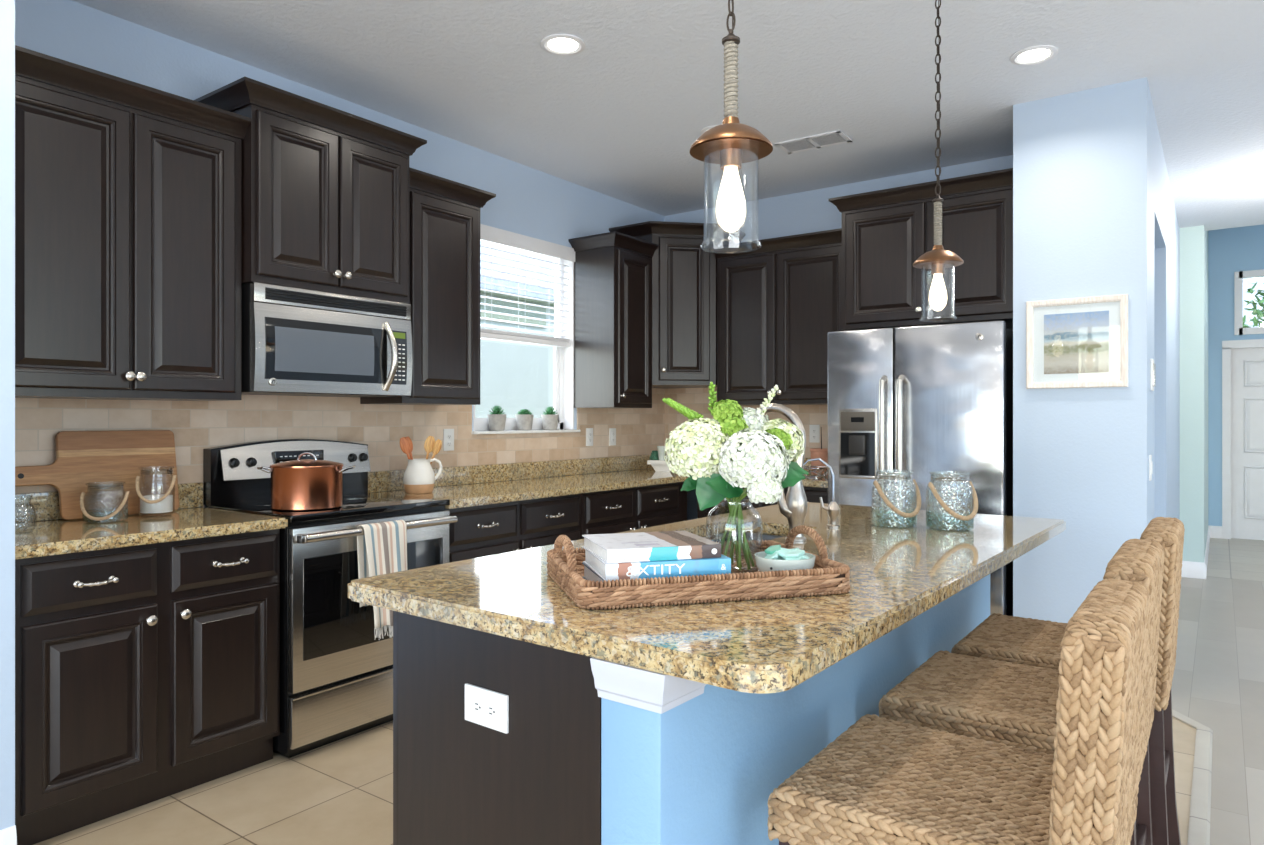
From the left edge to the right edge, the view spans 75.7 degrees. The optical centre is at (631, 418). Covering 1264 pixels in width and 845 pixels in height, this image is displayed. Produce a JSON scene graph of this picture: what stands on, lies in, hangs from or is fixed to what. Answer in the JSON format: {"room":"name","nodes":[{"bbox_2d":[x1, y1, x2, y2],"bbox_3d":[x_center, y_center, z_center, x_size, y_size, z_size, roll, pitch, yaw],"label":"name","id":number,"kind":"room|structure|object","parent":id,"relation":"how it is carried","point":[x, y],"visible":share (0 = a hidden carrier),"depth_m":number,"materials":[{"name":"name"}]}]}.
{"room":"kitchen","nodes":[
{"label":"kitchen","id":0,"kind":"room"},
{"bbox_2d":[0,0,14,829],"bbox_3d":[-2.062,-0.135,2.443,0.680,2.828,0.138,0,0,36],"label":"wall","id":1,"kind":"structure","parent":0,"point":[7,7],"depth_m":2.28,"materials":[{"name":"blue paint"}]},
{"bbox_2d":[0,825,16,844],"bbox_3d":[-2.060,1.214,2.433,0.694,0.130,0.152,0,0,36],"label":"baseboard","id":2,"kind":"structure","parent":1,"relation":"attached to","point":[8,836],"depth_m":2.28,"materials":[{"name":"white paint"}]},
{"bbox_2d":[15,0,663,430],"bbox_3d":[-2.314,-0.135,2.802,0.150,2.828,8.823,0,0,36],"label":"wall","id":3,"kind":"structure","parent":0,"point":[528,201],"depth_m":3.79,"materials":[{"name":"blue paint"}]},
{"bbox_2d":[15,482,202,522],"bbox_3d":[-2.035,0.314,3.035,0.024,0.101,0.845,0,0,36],"label":"backsplash","id":4,"kind":"structure","parent":3,"relation":"attached to","point":[46,504],"depth_m":2.93,"materials":[{"name":"gold stone"}]},
{"bbox_2d":[15,45,250,400],"bbox_3d":[-1.874,-0.623,2.951,0.384,1.097,0.901,0,0,36],"label":"upper cabinet","id":5,"kind":"object","parent":3,"relation":"attached to","point":[128,193],"visible":0.99,"depth_m":2.82,"materials":[{"name":"brown wood"}]},
{"bbox_2d":[194,77,426,303],"bbox_3d":[-1.392,-0.917,3.566,0.444,0.763,0.874,0,0,36],"label":"upper cabinet","id":6,"kind":"object","parent":3,"relation":"attached to","point":[325,188],"visible":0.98,"depth_m":3.38,"materials":[{"name":"brown wood"}]},
{"bbox_2d":[241,282,411,396],"bbox_3d":[-1.376,-0.320,3.561,0.455,0.427,0.757,0,0,36],"label":"microwave","id":7,"kind":"object","parent":6,"relation":"attached to","point":[295,341],"visible":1,"depth_m":3.39,"materials":[{"name":"silver metal"}]},
{"bbox_2d":[15,388,664,506],"bbox_3d":[-1.021,0.064,4.451,0.010,0.630,4.335,0,0,36],"label":"backsplash","id":8,"kind":"structure","parent":3,"relation":"attached to","point":[196,426],"depth_m":3.86,"materials":[{"name":"tile"}]},
{"bbox_2d":[360,167,495,404],"bbox_3d":[-1.027,-0.623,4.120,0.384,1.097,0.556,0,0,36],"label":"upper cabinet","id":9,"kind":"object","parent":3,"relation":"attached to","point":[444,214],"visible":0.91,"depth_m":4.00,"materials":[{"name":"black wood"}]},
{"bbox_2d":[443,429,453,450],"bbox_3d":[-1.004,0.114,4.457,0.010,0.120,0.072,0,0,36],"label":"wall outlet","id":10,"kind":"object","parent":3,"relation":"attached to","point":[448,434],"visible":1,"depth_m":4.45,"materials":[{"name":"white plastic"}]},
{"bbox_2d":[473,259,573,430],"bbox_3d":[-0.702,-0.518,5.025,0.151,1.175,0.885,0,0,36],"label":"trim","id":11,"kind":"structure","parent":3,"relation":"attached to","point":[568,352],"depth_m":5.34,"materials":[{"name":"white paint"}]},
{"bbox_2d":[471,239,580,433],"bbox_3d":[-0.679,-0.509,5.012,0.165,1.193,0.940,0,0,36],"label":"window","id":12,"kind":"structure","parent":3,"relation":"in","point":[481,424],"depth_m":5.34,"materials":[{"name":"white paint"}]},
{"bbox_2d":[487,405,506,430],"bbox_3d":[-0.799,-0.007,4.808,0.112,0.152,0.112,0,0,36],"label":"potted succulent","id":13,"kind":"object","parent":12,"relation":"on","point":[496,419],"visible":1,"depth_m":4.77,"materials":[{"name":"grey concrete"}]},
{"bbox_2d":[487,414,506,430],"bbox_3d":[-0.799,0.021,4.808,0.112,0.096,0.112,0,0,36],"label":"pot","id":14,"kind":"object","parent":13,"relation":"attached to","point":[496,422],"depth_m":4.77,"materials":[{"name":"grey concrete"}]},
{"bbox_2d":[515,409,533,429],"bbox_3d":[-0.661,0.003,4.999,0.112,0.130,0.112,0,0,36],"label":"potted succulent","id":15,"kind":"object","parent":12,"relation":"on","point":[524,419],"visible":1,"depth_m":4.96,"materials":[{"name":"grey concrete"}]},
{"bbox_2d":[480,224,574,347],"bbox_3d":[-0.667,-0.794,5.000,0.088,0.647,0.915,0,0,36],"label":"window blind","id":16,"kind":"object","parent":12,"relation":"attached to","point":[488,233],"visible":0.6,"depth_m":4.99,"materials":[{"name":"white paint"}]},
{"bbox_2d":[541,406,558,429],"bbox_3d":[-0.523,-0.007,5.189,0.112,0.152,0.112,0,0,36],"label":"potted succulent","id":17,"kind":"object","parent":12,"relation":"on","point":[549,419],"visible":1,"depth_m":5.15,"materials":[{"name":"grey concrete"}]},
{"bbox_2d":[541,415,558,429],"bbox_3d":[-0.523,0.021,5.189,0.112,0.096,0.112,0,0,36],"label":"pot","id":18,"kind":"object","parent":17,"relation":"attached to","point":[549,422],"depth_m":5.15,"materials":[{"name":"grey concrete"}]},
{"bbox_2d":[586,428,592,445],"bbox_3d":[-0.283,0.121,5.451,0.010,0.120,0.072,0,0,36],"label":"wall outlet","id":19,"kind":"object","parent":3,"relation":"attached to","point":[589,431],"visible":1,"depth_m":5.45,"materials":[{"name":"white plastic"}]},
{"bbox_2d":[368,454,810,492],"bbox_3d":[0.123,0.314,4.618,1.644,0.101,2.699,0,0,36],"label":"backsplash","id":20,"kind":"structure","parent":3,"relation":"attached to","point":[378,481],"depth_m":4.84,"materials":[{"name":"gold stone"}]},
{"bbox_2d":[568,231,658,407],"bbox_3d":[-0.117,-0.623,5.377,0.384,1.097,0.484,0,0,36],"label":"upper cabinet","id":21,"kind":"object","parent":3,"relation":"attached to","point":[613,270],"visible":1,"depth_m":5.26,"materials":[{"name":"brown wood"}]},
{"bbox_2d":[609,221,745,388],"bbox_3d":[0.325,-0.777,5.720,0.697,1.093,0.697,0,0,36],"label":"upper cabinet","id":22,"kind":"object","parent":3,"relation":"attached to","point":[684,270],"visible":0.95,"depth_m":5.51,"materials":[{"name":"brown wood"}]},
{"bbox_2d":[33,538,1263,844],"bbox_3d":[2.375,1.309,2.755,7.800,0.060,14.550,0,0,36],"label":"floor","id":23,"kind":"structure","parent":0,"point":[340,792],"depth_m":2.92,"materials":[{"name":"beige tile"}]},
{"bbox_2d":[15,529,279,844],"bbox_3d":[-1.782,0.842,2.850,0.651,0.872,0.843,0,0,36],"label":"base cabinet","id":24,"kind":"object","parent":23,"relation":"on","point":[146,673],"visible":0.99,"depth_m":2.63,"materials":[{"name":"brown wood"}]},
{"bbox_2d":[15,482,287,559],"bbox_3d":[-1.783,0.333,2.852,0.648,0.140,0.845,0,0,36],"label":"countertop","id":25,"kind":"structure","parent":24,"relation":"on","point":[52,535],"depth_m":2.81,"materials":[{"name":"beige stone"}]},
{"bbox_2d":[15,430,178,519],"bbox_3d":[-1.983,0.204,3.013,0.069,0.320,0.562,0,0,36],"label":"cutting board","id":26,"kind":"object","parent":25,"relation":"on","point":[93,458],"visible":0.89,"depth_m":3.03,"materials":[{"name":"brown wood"}]},
{"bbox_2d":[80,481,128,522],"bbox_3d":[-1.873,0.295,2.887,0.152,0.137,0.149,0,0,36],"label":"glass jar","id":27,"kind":"object","parent":25,"relation":"on","point":[88,515],"visible":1,"depth_m":2.86,"materials":[{"name":"glass"}]},
{"bbox_2d":[135,466,175,516],"bbox_3d":[-1.784,0.272,3.045,0.135,0.184,0.132,0,0,36],"label":"glass jar","id":28,"kind":"object","parent":25,"relation":"on","point":[156,503],"visible":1,"depth_m":3.02,"materials":[{"name":"glass"}]},
{"bbox_2d":[203,439,457,757],"bbox_3d":[-1.265,0.684,3.476,0.729,1.187,0.763,0,0,36],"label":"range","id":29,"kind":"object","parent":23,"relation":"on","point":[336,678],"visible":0.62,"depth_m":3.21,"materials":[{"name":"silver metal"}]},
{"bbox_2d":[257,452,355,510],"bbox_3d":[-1.304,0.244,3.260,0.276,0.224,0.310,0,0,41],"label":"stock pot","id":30,"kind":"object","parent":29,"relation":"on","point":[314,484],"visible":1,"depth_m":3.15,"materials":[{"name":"orange metal"}]},
{"bbox_2d":[204,492,449,522],"bbox_3d":[-1.295,0.370,3.498,0.645,0.027,0.762,0,0,36],"label":"cooktop","id":31,"kind":"object","parent":29,"relation":"in","point":[355,505],"depth_m":3.37,"materials":[{"name":"black glass"}]},
{"bbox_2d":[357,520,406,638],"bbox_3d":[-0.979,0.638,3.235,0.103,0.450,0.200,0,0,36],"label":"dish towel","id":32,"kind":"object","parent":29,"relation":"hanging from","point":[382,549],"visible":0.62,"depth_m":3.20,"materials":[{"name":"fabric"}]},
{"bbox_2d":[445,494,580,561],"bbox_3d":[-0.789,0.842,4.220,0.651,0.872,0.983,0,0,36],"label":"base cabinet","id":33,"kind":"object","parent":23,"relation":"on","point":[498,528],"visible":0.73,"depth_m":4.00,"materials":[{"name":"brown wood"}]},
{"bbox_2d":[368,454,827,508],"bbox_3d":[0.122,0.333,4.625,1.653,0.140,2.709,0,0,36],"label":"countertop","id":34,"kind":"structure","parent":33,"relation":"on","point":[474,485],"depth_m":4.67,"materials":[{"name":"beige stone"}]},
{"bbox_2d":[403,458,442,493],"bbox_3d":[-1.047,0.279,4.018,0.161,0.170,0.161,0,0,21],"label":"jug","id":35,"kind":"object","parent":34,"relation":"on","point":[419,477],"visible":1,"depth_m":3.96,"materials":[{"name":"beige ceramic"}]},
{"bbox_2d":[400,437,410,459],"bbox_3d":[-1.099,0.199,3.994,0.084,0.223,0.012,0,0,-26],"label":"wooden spoon","id":36,"kind":"object","parent":35,"relation":"in","point":[404,443],"visible":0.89,"depth_m":3.98,"materials":[{"name":"brown wood"}]},
{"bbox_2d":[424,436,434,458],"bbox_3d":[-1.012,0.197,4.037,0.070,0.227,0.012,0,0,-26],"label":"wooden spoon","id":37,"kind":"object","parent":35,"relation":"in","point":[429,444],"visible":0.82,"depth_m":4.03,"materials":[{"name":"orange wood"}]},
{"bbox_2d":[647,460,671,471],"bbox_3d":[0.224,0.326,5.666,0.210,0.078,0.120,0,0,16],"label":"dish","id":38,"kind":"object","parent":34,"relation":"on","point":[658,465],"visible":0.61,"depth_m":5.62,"materials":[{"name":"white ceramic"}]},
{"bbox_2d":[803,466,827,477],"bbox_3d":[1.117,0.333,5.143,0.245,0.062,0.185,0,0,32],"label":"wire basket","id":39,"kind":"object","parent":34,"relation":"on","point":[804,467],"visible":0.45,"depth_m":5.07,"materials":[{"name":"metal"}]},
{"bbox_2d":[810,448,827,474],"bbox_3d":[1.236,0.280,5.316,0.140,0.170,0.140,0,0,36],"label":"crock","id":40,"kind":"object","parent":34,"relation":"on","point":[822,453],"visible":0.47,"depth_m":5.26,"materials":[{"name":"orange ceramic"}]},
{"bbox_2d":[393,532,745,844],"bbox_3d":[0.349,0.843,2.441,0.621,0.870,2.130,0,0,38],"label":"kitchen island","id":41,"kind":"object","parent":23,"relation":"on","point":[457,780],"visible":0.16,"depth_m":1.58,"materials":[{"name":"brown wood"}]},
{"bbox_2d":[465,683,508,733],"bbox_3d":[-0.284,0.561,1.577,0.120,0.072,0.010,0,0,38],"label":"wall outlet","id":42,"kind":"object","parent":41,"relation":"attached to","point":[484,707],"visible":1,"depth_m":1.57,"materials":[{"name":"white plastic"}]},
{"bbox_2d":[472,698,482,713],"bbox_3d":[-0.302,0.561,1.587,0.031,0.031,0.003,0,0,38],"label":"socket","id":43,"kind":"object","parent":42,"relation":"attached to","point":[477,703],"depth_m":1.58,"materials":[{"name":"white plastic"}]},
{"bbox_2d":[486,702,497,718],"bbox_3d":[-0.270,0.561,1.563,0.031,0.031,0.003,0,0,38],"label":"socket","id":44,"kind":"object","parent":42,"relation":"attached to","point":[491,707],"depth_m":1.56,"materials":[{"name":"white plastic"}]},
{"bbox_2d":[347,502,1065,693],"bbox_3d":[0.463,0.386,2.391,1.084,0.042,2.250,0,0,38],"label":"island countertop","id":45,"kind":"structure","parent":41,"relation":"on","point":[759,646],"depth_m":1.65,"materials":[{"name":"beige stone"}]},
{"bbox_2d":[546,525,850,609],"bbox_3d":[0.130,0.306,1.816,0.592,0.116,0.422,0,0,-16],"label":"woven tray","id":46,"kind":"object","parent":45,"relation":"on","point":[827,576],"visible":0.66,"depth_m":1.64,"materials":[{"name":"brown wicker"}]},
{"bbox_2d":[582,562,630,581],"bbox_3d":[0.046,0.335,1.730,0.262,0.034,0.225,0,0,-16],"label":"book","id":47,"kind":"object","parent":46,"relation":"in","point":[589,574],"visible":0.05,"depth_m":1.74,"materials":[{"name":"paper"}]},
{"bbox_2d":[583,549,730,580],"bbox_3d":[0.047,0.300,1.726,0.262,0.034,0.223,0,0,-15],"label":"book","id":48,"kind":"object","parent":47,"relation":"on","point":[703,566],"visible":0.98,"depth_m":1.62,"materials":[{"name":"blue paper"}]},
{"bbox_2d":[582,530,720,562],"bbox_3d":[0.036,0.269,1.728,0.242,0.027,0.216,0,0,-17],"label":"book","id":49,"kind":"object","parent":48,"relation":"on","point":[662,545],"visible":1,"depth_m":1.66,"materials":[{"name":"white paper"}]},
{"bbox_2d":[628,541,659,545],"bbox_3d":[0.022,0.256,1.667,0.080,0.001,0.046,0,0,-17],"label":"print","id":50,"kind":"object","parent":49,"relation":"on","point":[630,543],"depth_m":1.67},
{"bbox_2d":[706,499,761,573],"bbox_3d":[0.235,0.268,1.874,0.130,0.170,0.130,0,0,36],"label":"flower vase","id":51,"kind":"object","parent":46,"relation":"in","point":[732,571],"visible":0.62,"depth_m":1.86,"materials":[{"name":"clear glass"}]},
{"bbox_2d":[662,398,741,566],"bbox_3d":[0.163,0.146,1.893,0.185,0.390,0.037,0,0,4],"label":"flower sprig","id":52,"kind":"object","parent":51,"relation":"in","point":[687,412],"visible":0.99,"depth_m":1.88,"materials":[{"name":"green plant"}]},
{"bbox_2d":[664,418,746,563],"bbox_3d":[0.158,0.169,1.875,0.175,0.345,0.182,0,0,36],"label":"hydrangea","id":53,"kind":"object","parent":51,"relation":"in","point":[693,448],"visible":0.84,"depth_m":1.82,"materials":[{"name":"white plant"}]},
{"bbox_2d":[708,382,737,566],"bbox_3d":[0.215,0.127,1.896,0.087,0.429,0.028,0,0,36],"label":"flower sprig","id":54,"kind":"object","parent":51,"relation":"in","point":[712,392],"visible":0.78,"depth_m":1.91,"materials":[{"name":"plant"}]},
{"bbox_2d":[711,399,754,566],"bbox_3d":[0.227,0.148,1.876,0.092,0.387,0.071,0,0,36],"label":"bloom","id":55,"kind":"object","parent":51,"relation":"in","point":[723,409],"visible":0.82,"depth_m":1.86,"materials":[{"name":"green plant"}]},
{"bbox_2d":[720,416,748,552],"bbox_3d":[0.230,0.167,1.864,0.074,0.349,0.079,0,0,4],"label":"bloom","id":56,"kind":"object","parent":51,"relation":"in","point":[730,426],"visible":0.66,"depth_m":1.83,"materials":[{"name":"green plant"}]},
{"bbox_2d":[706,428,789,548],"bbox_3d":[0.258,0.180,1.823,0.183,0.322,0.163,0,0,36],"label":"hydrangea","id":57,"kind":"object","parent":51,"relation":"in","point":[748,457],"visible":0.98,"depth_m":1.77,"materials":[{"name":"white plant"}]},
{"bbox_2d":[731,407,768,563],"bbox_3d":[0.274,0.157,1.926,0.115,0.370,0.122,0,0,36],"label":"hydrangea","id":58,"kind":"object","parent":51,"relation":"in","point":[753,419],"visible":0.22,"depth_m":1.89,"materials":[{"name":"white plant"}]},
{"bbox_2d":[724,474,782,555],"bbox_3d":[0.271,0.229,1.804,0.081,0.224,0.140,0,0,-33],"label":"hydrangea","id":59,"kind":"object","parent":51,"relation":"in","point":[768,489],"visible":0.87,"depth_m":1.75,"materials":[{"name":"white plant"}]},
{"bbox_2d":[729,385,778,557],"bbox_3d":[0.278,0.130,1.902,0.133,0.422,0.034,0,0,-20],"label":"flower sprig","id":60,"kind":"object","parent":51,"relation":"in","point":[766,403],"visible":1,"depth_m":1.91,"materials":[{"name":"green plant"}]},
{"bbox_2d":[738,427,792,569],"bbox_3d":[0.303,0.180,1.853,0.125,0.323,0.076,0,0,11],"label":"bloom","id":61,"kind":"object","parent":51,"relation":"in","point":[782,435],"visible":0.52,"depth_m":1.83,"materials":[{"name":"green plant"}]},
{"bbox_2d":[740,418,808,569],"bbox_3d":[0.333,0.170,1.889,0.143,0.343,0.164,0,0,36],"label":"hydrangea","id":62,"kind":"object","parent":51,"relation":"in","point":[795,473],"visible":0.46,"depth_m":1.87,"materials":[{"name":"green plant"}]},
{"bbox_2d":[755,551,815,571],"bbox_3d":[0.333,0.325,1.774,0.131,0.055,0.132,0,0,36],"label":"bowl","id":63,"kind":"object","parent":46,"relation":"in","point":[763,564],"visible":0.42,"depth_m":1.72,"materials":[{"name":"white ceramic"}]},
{"bbox_2d":[703,532,782,540],"bbox_3d":[0.282,0.503,2.562,0.360,0.191,0.730,0,0,38],"label":"sink","id":64,"kind":"object","parent":45,"relation":"in","point":[749,536],"visible":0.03,"depth_m":2.87,"materials":[{"name":"metal"}]},
{"bbox_2d":[756,403,807,541],"bbox_3d":[0.430,0.158,2.496,0.227,0.414,0.071,0,0,38],"label":"kitchen faucet","id":65,"kind":"object","parent":45,"relation":"on","point":[793,506],"visible":0.49,"depth_m":2.43,"materials":[{"name":"silver metal"}]},
{"bbox_2d":[803,458,839,527],"bbox_3d":[0.636,0.248,2.767,0.144,0.232,0.044,0,0,30],"label":"filter faucet","id":66,"kind":"object","parent":45,"relation":"on","point":[833,510],"visible":0.98,"depth_m":2.74,"materials":[{"name":"silver metal"}]},
{"bbox_2d":[871,469,920,527],"bbox_3d":[0.899,0.270,2.772,0.165,0.187,0.163,0,0,36],"label":"glass jar","id":67,"kind":"object","parent":45,"relation":"on","point":[914,513],"visible":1,"depth_m":2.75,"materials":[{"name":"glass"}]},
{"bbox_2d":[926,471,978,530],"bbox_3d":[1.058,0.270,2.693,0.165,0.187,0.164,0,0,36],"label":"glass jar","id":68,"kind":"object","parent":45,"relation":"on","point":[974,499],"visible":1,"depth_m":2.67,"materials":[{"name":"glass"}]},
{"bbox_2d":[581,482,686,538],"bbox_3d":[-0.178,0.842,5.062,0.651,0.872,1.088,0,0,36],"label":"base cabinet","id":69,"kind":"object","parent":23,"relation":"on","point":[627,509],"visible":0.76,"depth_m":4.82,"materials":[{"name":"brown wood"}]},
{"bbox_2d":[698,487,827,517],"bbox_3d":[0.990,0.842,5.266,0.988,0.872,0.651,0,0,36],"label":"base cabinet","id":70,"kind":"object","parent":23,"relation":"on","point":[813,494],"visible":0.04,"depth_m":5.07,"materials":[{"name":"brown wood"}]},
{"bbox_2d":[828,320,1012,615],"bbox_3d":[1.663,0.396,4.543,0.912,1.764,0.851,0,0,36],"label":"refrigerator","id":71,"kind":"object","parent":23,"relation":"on","point":[921,400],"visible":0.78,"depth_m":4.20,"materials":[{"name":"silver metal"}]},
{"bbox_2d":[767,579,1150,844],"bbox_3d":[0.594,0.782,1.465,0.555,0.992,0.474,0,0,36],"label":"bar stool","id":72,"kind":"object","parent":23,"relation":"on","point":[881,781],"visible":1,"depth_m":1.34,"materials":[{"name":"beige wicker"}]},
{"bbox_2d":[879,539,1164,844],"bbox_3d":[0.940,0.782,1.955,0.555,0.992,0.474,0,0,36],"label":"bar stool","id":73,"kind":"object","parent":23,"relation":"on","point":[1007,703],"visible":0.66,"depth_m":1.87,"materials":[{"name":"brown wicker"}]},
{"bbox_2d":[951,517,1184,844],"bbox_3d":[1.284,0.782,2.391,0.555,0.992,0.474,0,0,36],"label":"bar stool","id":74,"kind":"object","parent":23,"relation":"on","point":[1016,640],"visible":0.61,"depth_m":2.25,"materials":[{"name":"brown wicker"}]},
{"bbox_2d":[1172,709,1212,844],"bbox_3d":[0.158,1.274,0.477,0.251,0.010,7.758,0,0,36],"label":"trim","id":75,"kind":"structure","parent":23,"relation":"attached to","point":[1200,806],"depth_m":2.82,"materials":[{"name":"tile"}]},
{"bbox_2d":[72,0,1263,230],"bbox_3d":[2.375,-1.935,2.755,7.800,0.772,14.550,0,0,36],"label":"ceiling","id":76,"kind":"structure","parent":0,"point":[620,117],"depth_m":3.61,"materials":[{"name":"white paint"}]},
{"bbox_2d":[541,34,584,54],"bbox_3d":[-0.285,-1.544,3.357,0.184,0.009,0.184,0,0,36],"label":"recessed light","id":77,"kind":"object","parent":76,"relation":"in","point":[558,44],"visible":1,"depth_m":3.35,"materials":[{"name":"white paint"}]},
{"bbox_2d":[690,0,772,245],"bbox_3d":[0.205,-0.952,1.686,0.172,1.193,0.172,0,0,-27],"label":"pendant light","id":78,"kind":"object","parent":76,"relation":"hanging from","point":[729,144],"visible":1,"depth_m":1.67,"materials":[{"name":"clear glass"}]},
{"bbox_2d":[719,148,742,169],"bbox_3d":[0.205,-0.548,1.686,0.088,0.055,0.088,0,0,36],"label":"socket","id":79,"kind":"object","parent":78,"relation":"attached to","point":[729,158],"depth_m":1.67,"materials":[{"name":"brown metal"}]},
{"bbox_2d":[774,130,852,153],"bbox_3d":[1.013,-1.543,4.539,0.380,0.010,0.200,0,0,34],"label":"ceiling vent","id":80,"kind":"object","parent":76,"relation":"in","point":[837,137],"visible":1,"depth_m":4.53,"materials":[{"name":"white metal"}]},
{"bbox_2d":[913,0,963,318],"bbox_3d":[1.099,-0.952,2.920,0.172,1.193,0.172,0,0,-27],"label":"pendant light","id":81,"kind":"object","parent":76,"relation":"hanging from","point":[938,259],"visible":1,"depth_m":2.91,"materials":[{"name":"clear glass"}]},
{"bbox_2d":[931,264,944,274],"bbox_3d":[1.099,-0.548,2.920,0.088,0.055,0.088,0,0,36],"label":"socket","id":82,"kind":"object","parent":81,"relation":"attached to","point":[936,269],"depth_m":2.90,"materials":[{"name":"brown metal"}]},
{"bbox_2d":[1010,45,1057,64],"bbox_3d":[1.709,-1.544,3.454,0.184,0.009,0.184,0,0,36],"label":"recessed light","id":83,"kind":"object","parent":76,"relation":"in","point":[1032,55],"visible":1,"depth_m":3.44,"materials":[{"name":"white paint"}]},
{"bbox_2d":[601,574,989,844],"bbox_3d":[0.628,0.843,2.187,0.129,0.870,2.072,0,0,38],"label":"wall","id":84,"kind":"structure","parent":0,"point":[705,769],"depth_m":1.52,"materials":[{"name":"blue paint"}]},
{"bbox_2d":[590,657,706,713],"bbox_3d":[0.035,0.443,1.396,0.155,0.072,0.148,0,0,38],"label":"trim","id":85,"kind":"structure","parent":84,"relation":"attached to","point":[652,691],"depth_m":1.34,"materials":[{"name":"white wood"}]},
{"bbox_2d":[664,155,1012,519],"bbox_3d":[1.349,-0.135,5.503,2.613,2.828,0.150,0,0,36],"label":"wall","id":86,"kind":"structure","parent":0,"point":[811,211],"depth_m":5.52,"materials":[{"name":"blue paint"}]},
{"bbox_2d":[665,387,827,457],"bbox_3d":[0.922,0.014,5.714,1.655,0.530,0.010,0,0,36],"label":"backsplash","id":87,"kind":"structure","parent":86,"relation":"attached to","point":[696,399],"depth_m":5.97,"materials":[{"name":"tile"}]},
{"bbox_2d":[713,228,844,405],"bbox_3d":[1.064,-0.632,5.378,0.995,1.073,0.384,0,0,36],"label":"upper cabinet","id":88,"kind":"object","parent":86,"relation":"attached to","point":[779,299],"visible":0.86,"depth_m":5.26,"materials":[{"name":"brown wood"}]},
{"bbox_2d":[809,425,819,442],"bbox_3d":[1.230,0.099,5.478,0.072,0.120,0.010,0,0,36],"label":"wall outlet","id":89,"kind":"object","parent":86,"relation":"attached to","point":[814,430],"visible":1,"depth_m":5.47,"materials":[{"name":"white plastic"}]},
{"bbox_2d":[829,168,1012,330],"bbox_3d":[1.750,-0.901,4.702,1.011,0.760,0.674,0,0,36],"label":"upper cabinet","id":90,"kind":"object","parent":86,"relation":"attached to","point":[885,231],"visible":0.88,"depth_m":4.45,"materials":[{"name":"brown wood"}]},
{"bbox_2d":[1013,77,1179,622],"bbox_3d":[3.163,-0.135,5.304,0.559,2.828,3.599,0,0,36],"label":"wall","id":91,"kind":"structure","parent":0,"point":[1094,211],"depth_m":3.87,"materials":[{"name":"blue paint"}]},
{"bbox_2d":[1026,294,1127,388],"bbox_3d":[2.096,-0.359,3.839,0.424,0.424,0.026,0,0,36],"label":"framed picture","id":92,"kind":"object","parent":91,"relation":"attached to","point":[1082,342],"visible":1,"depth_m":3.83,"materials":[{"name":"white paint"}]},
{"bbox_2d":[1044,311,1108,373],"bbox_3d":[2.097,-0.359,3.841,0.272,0.286,0.002,0,0,36],"label":"photograph","id":93,"kind":"object","parent":92,"relation":"attached to","point":[1075,342],"depth_m":3.84},
{"bbox_2d":[1150,359,1155,390],"bbox_3d":[2.498,-0.211,3.896,0.016,0.150,0.120,0,0,36],"label":"light switch","id":94,"kind":"object","parent":91,"relation":"attached to","point":[1152,364],"visible":1,"depth_m":3.85,"materials":[{"name":"white plastic"}]},
{"bbox_2d":[1180,225,1203,562],"bbox_3d":[4.325,-0.135,6.770,0.722,2.828,0.140,0,0,36],"label":"wall","id":95,"kind":"structure","parent":0,"point":[1191,238],"depth_m":6.55,"materials":[{"name":"white paint"}]},
{"bbox_2d":[1204,230,1207,558],"bbox_3d":[5.380,-0.471,7.738,0.150,3.500,2.666,0,0,36],"label":"wall","id":96,"kind":"structure","parent":0,"point":[1205,232],"depth_m":7.09,"materials":[{"name":"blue paint"}]},
{"bbox_2d":[1181,525,1221,578],"bbox_3d":[4.767,1.214,6.863,0.177,0.130,4.814,0,0,38],"label":"baseboard","id":97,"kind":"structure","parent":96,"relation":"attached to","point":[1198,570],"depth_m":6.56,"materials":[{"name":"white paint"}]},
{"bbox_2d":[1208,224,1263,525],"bbox_3d":[7.891,-0.471,7.654,4.315,3.500,0.144,0,0,36],"label":"wall","id":98,"kind":"structure","parent":0,"point":[1230,250],"depth_m":8.72,"materials":[{"name":"blue paint"}]},
{"bbox_2d":[1222,339,1263,538],"bbox_3d":[6.762,0.222,8.401,1.070,2.115,0.060,0,0,36],"label":"trim","id":99,"kind":"structure","parent":98,"relation":"attached to","point":[1227,346],"depth_m":8.66,"materials":[{"name":"white paint"}]},
{"bbox_2d":[1231,347,1263,539],"bbox_3d":[6.772,0.262,8.415,0.920,2.025,0.115,0,0,36],"label":"door","id":100,"kind":"structure","parent":98,"relation":"in","point":[1247,364],"depth_m":8.61,"materials":[{"name":"white paint"}]},
{"bbox_2d":[1234,269,1263,334],"bbox_3d":[6.759,-1.226,8.397,0.860,0.670,0.070,0,0,36],"label":"window","id":101,"kind":"structure","parent":98,"relation":"in","point":[1239,276],"depth_m":8.59,"materials":[{"name":"white paint"}]},
{"bbox_3d":[0.145,1.504,6.069,60.000,0.050,70.000,0,0,36],"label":"lawn","id":102,"kind":"structure","parent":0,"visible":0},
{"bbox_2d":[475,241,553,417],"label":"window","id":103,"kind":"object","parent":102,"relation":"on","point":[514,377],"visible":0.08,"depth_m":10.05,"materials":[{"name":"glass"}]},
{"bbox_2d":[1243,278,1263,327],"bbox_3d":[11.466,-0.971,17.008,4.900,4.900,5.800,0,0,36],"label":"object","id":104,"kind":"object","parent":102,"relation":"on","point":[1247,282],"visible":0.02,"depth_m":14.01,"materials":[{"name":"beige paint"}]},
{"bbox_2d":[1243,278,1263,327],"bbox_3d":[8.464,-0.288,10.166,1.500,3.536,1.530,0,0,-28],"label":"leafy shrub","id":105,"kind":"object","parent":102,"relation":"on","point":[1255,310],"visible":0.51,"depth_m":10.42,"materials":[{"name":"green plant"}]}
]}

